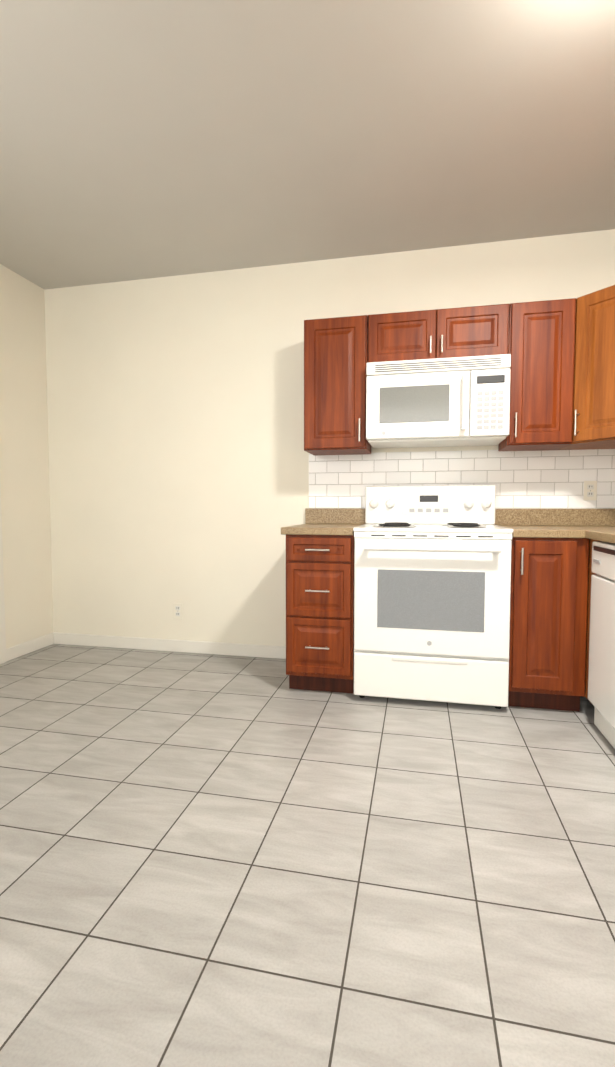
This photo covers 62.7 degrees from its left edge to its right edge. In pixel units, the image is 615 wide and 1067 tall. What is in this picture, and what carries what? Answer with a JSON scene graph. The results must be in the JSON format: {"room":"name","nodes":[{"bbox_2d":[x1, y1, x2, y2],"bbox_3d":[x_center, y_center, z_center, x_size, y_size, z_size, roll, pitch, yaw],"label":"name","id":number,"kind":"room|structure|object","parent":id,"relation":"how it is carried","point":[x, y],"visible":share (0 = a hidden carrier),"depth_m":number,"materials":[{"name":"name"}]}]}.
{"room":"kitchen","nodes":[
{"label":"kitchen","id":0,"kind":"room"},
{"bbox_2d":[0,264,52,647],"bbox_3d":[-2.672,-0.307,0.602,0.150,2.600,6.450,1,3,12],"label":"wall","id":1,"kind":"structure","parent":0,"point":[25,509],"depth_m":3.50,"materials":[{"name":"beige paint"}]},
{"bbox_2d":[0,479,5,663],"bbox_3d":[-2.110,-0.206,2.770,0.024,2.170,1.050,1,3,12],"label":"door frame","id":2,"kind":"structure","parent":1,"relation":"attached to","point":[2,637],"depth_m":3.29,"materials":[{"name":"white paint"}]},
{"bbox_2d":[6,633,53,661],"bbox_3d":[-1.954,0.796,3.563,0.014,0.085,0.450,1,3,12],"label":"baseboard","id":3,"kind":"structure","parent":1,"relation":"attached to","point":[21,649],"depth_m":3.54,"materials":[{"name":"white paint"}]},
{"bbox_2d":[0,644,614,1066],"bbox_3d":[-0.606,1.065,0.222,4.380,0.100,6.750,1,3,12],"label":"floor","id":4,"kind":"structure","parent":0,"point":[210,860],"depth_m":1.41,"materials":[{"name":"tile"}]},
{"bbox_2d":[286,535,353,693],"bbox_3d":[0.121,0.431,2.994,0.372,0.875,0.658,1,3,12],"label":"base cabinet","id":5,"kind":"object","parent":4,"relation":"on","point":[319,612],"visible":0.94,"depth_m":2.71,"materials":[{"name":"brown wood"}]},
{"bbox_2d":[281,508,364,534],"bbox_3d":[0.114,-0.077,2.980,0.393,0.138,0.628,1,3,12],"label":"countertop","id":6,"kind":"structure","parent":5,"relation":"on","point":[332,521],"depth_m":3.23,"materials":[{"name":"stone"}]},
{"bbox_2d":[353,485,512,708],"bbox_3d":[0.680,0.299,2.831,0.783,1.155,0.707,1,3,12],"label":"stove","id":7,"kind":"object","parent":4,"relation":"on","point":[432,580],"visible":1,"depth_m":2.56,"materials":[{"name":"white metal"}]},
{"bbox_2d":[508,537,588,711],"bbox_3d":[1.240,0.444,2.750,0.350,0.875,0.658,1,3,12],"label":"base cabinet","id":8,"kind":"object","parent":4,"relation":"on","point":[548,618],"visible":0.81,"depth_m":2.47,"materials":[{"name":"brown wood"}]},
{"bbox_2d":[585,539,597,703],"bbox_3d":[1.639,0.466,2.333,0.603,0.875,0.095,1,3,12],"label":"cabinet filler","id":9,"kind":"object","parent":4,"relation":"on","point":[589,606],"visible":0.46,"depth_m":2.42,"materials":[{"name":"brown wood"}]},
{"bbox_2d":[588,541,614,748],"bbox_3d":[1.517,0.489,1.958,0.630,0.868,0.680,1,3,12],"label":"dishwasher","id":10,"kind":"object","parent":4,"relation":"on","point":[601,686],"visible":1,"depth_m":2.18,"materials":[{"name":"white plastic"}]},
{"bbox_3d":[1.405,0.515,1.397,0.658,0.875,0.455,1,3,12],"label":"base cabinet","id":11,"kind":"object","parent":4,"relation":"on","visible":0},
{"bbox_2d":[494,509,614,543],"bbox_3d":[1.347,-0.016,1.809,0.949,0.138,2.392,1,3,12],"label":"countertop","id":12,"kind":"structure","parent":11,"relation":"on","point":[597,524],"depth_m":2.94,"materials":[{"name":"stone"}]},
{"bbox_2d":[0,0,614,289],"bbox_3d":[-0.606,-1.631,0.080,4.380,0.100,6.750,1,3,12],"label":"ceiling","id":13,"kind":"structure","parent":0,"point":[143,139],"depth_m":2.12,"materials":[{"name":"paint"}]},
{"bbox_2d":[44,229,614,678],"bbox_3d":[0.099,-0.453,3.370,4.380,2.600,0.150,1,3,12],"label":"wall","id":14,"kind":"structure","parent":0,"point":[178,463],"depth_m":3.47,"materials":[{"name":"beige paint"}]},
{"bbox_2d":[53,632,285,658],"bbox_3d":[-0.958,0.795,3.583,1.949,0.085,0.014,1,3,12],"label":"baseboard","id":15,"kind":"structure","parent":14,"relation":"attached to","point":[237,649],"depth_m":3.58,"materials":[{"name":"white paint"}]},
{"bbox_2d":[173,603,182,618],"bbox_3d":[-0.914,0.548,3.563,0.070,0.114,0.009,1,3,12],"label":"outlet","id":16,"kind":"object","parent":14,"relation":"attached to","point":[177,610],"visible":1,"depth_m":3.56,"materials":[{"name":"white plastic"}]},
{"bbox_2d":[304,315,370,455],"bbox_3d":[0.187,-0.877,3.064,0.372,0.760,0.360,1,3,12],"label":"upper cabinet","id":17,"kind":"object","parent":14,"relation":"attached to","point":[335,356],"visible":1,"depth_m":2.92,"materials":[{"name":"brown wood"}]},
{"bbox_2d":[367,304,508,362],"bbox_3d":[0.743,-1.107,2.930,0.762,0.288,0.360,1,3,12],"label":"upper cabinet","id":18,"kind":"object","parent":14,"relation":"attached to","point":[452,332],"visible":0.88,"depth_m":2.79,"materials":[{"name":"brown wood"}]},
{"bbox_2d":[366,354,510,448],"bbox_3d":[0.734,-0.740,2.905,0.760,0.436,0.448,1,3,12],"label":"microwave","id":19,"kind":"object","parent":18,"relation":"attached to","point":[451,402],"visible":1,"depth_m":2.75,"materials":[{"name":"white plastic"}]},
{"bbox_2d":[309,449,614,523],"bbox_3d":[1.039,-0.273,3.094,2.108,0.470,0.006,1,3,12],"label":"wall tile","id":20,"kind":"structure","parent":14,"relation":"attached to","point":[549,479],"depth_m":3.07,"materials":[{"name":"white tile"}]},
{"bbox_2d":[583,481,596,499],"bbox_3d":[1.654,-0.251,2.952,0.070,0.114,0.009,1,3,12],"label":"outlet","id":21,"kind":"object","parent":20,"relation":"attached to","point":[590,490],"visible":1,"depth_m":2.95,"materials":[{"name":"white plastic"}]},
{"bbox_2d":[498,298,575,450],"bbox_3d":[1.277,-0.865,2.826,0.328,0.760,0.360,1,3,12],"label":"upper cabinet","id":22,"kind":"object","parent":14,"relation":"attached to","point":[541,351],"visible":0.96,"depth_m":2.69,"materials":[{"name":"brown wood"}]},
{"bbox_2d":[558,285,614,449],"bbox_3d":[1.704,-0.853,2.603,0.621,0.760,0.613,1,3,12],"label":"upper cabinet","id":23,"kind":"object","parent":14,"relation":"attached to","point":[594,401],"visible":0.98,"depth_m":2.57,"materials":[{"name":"brown wood"}]}
]}

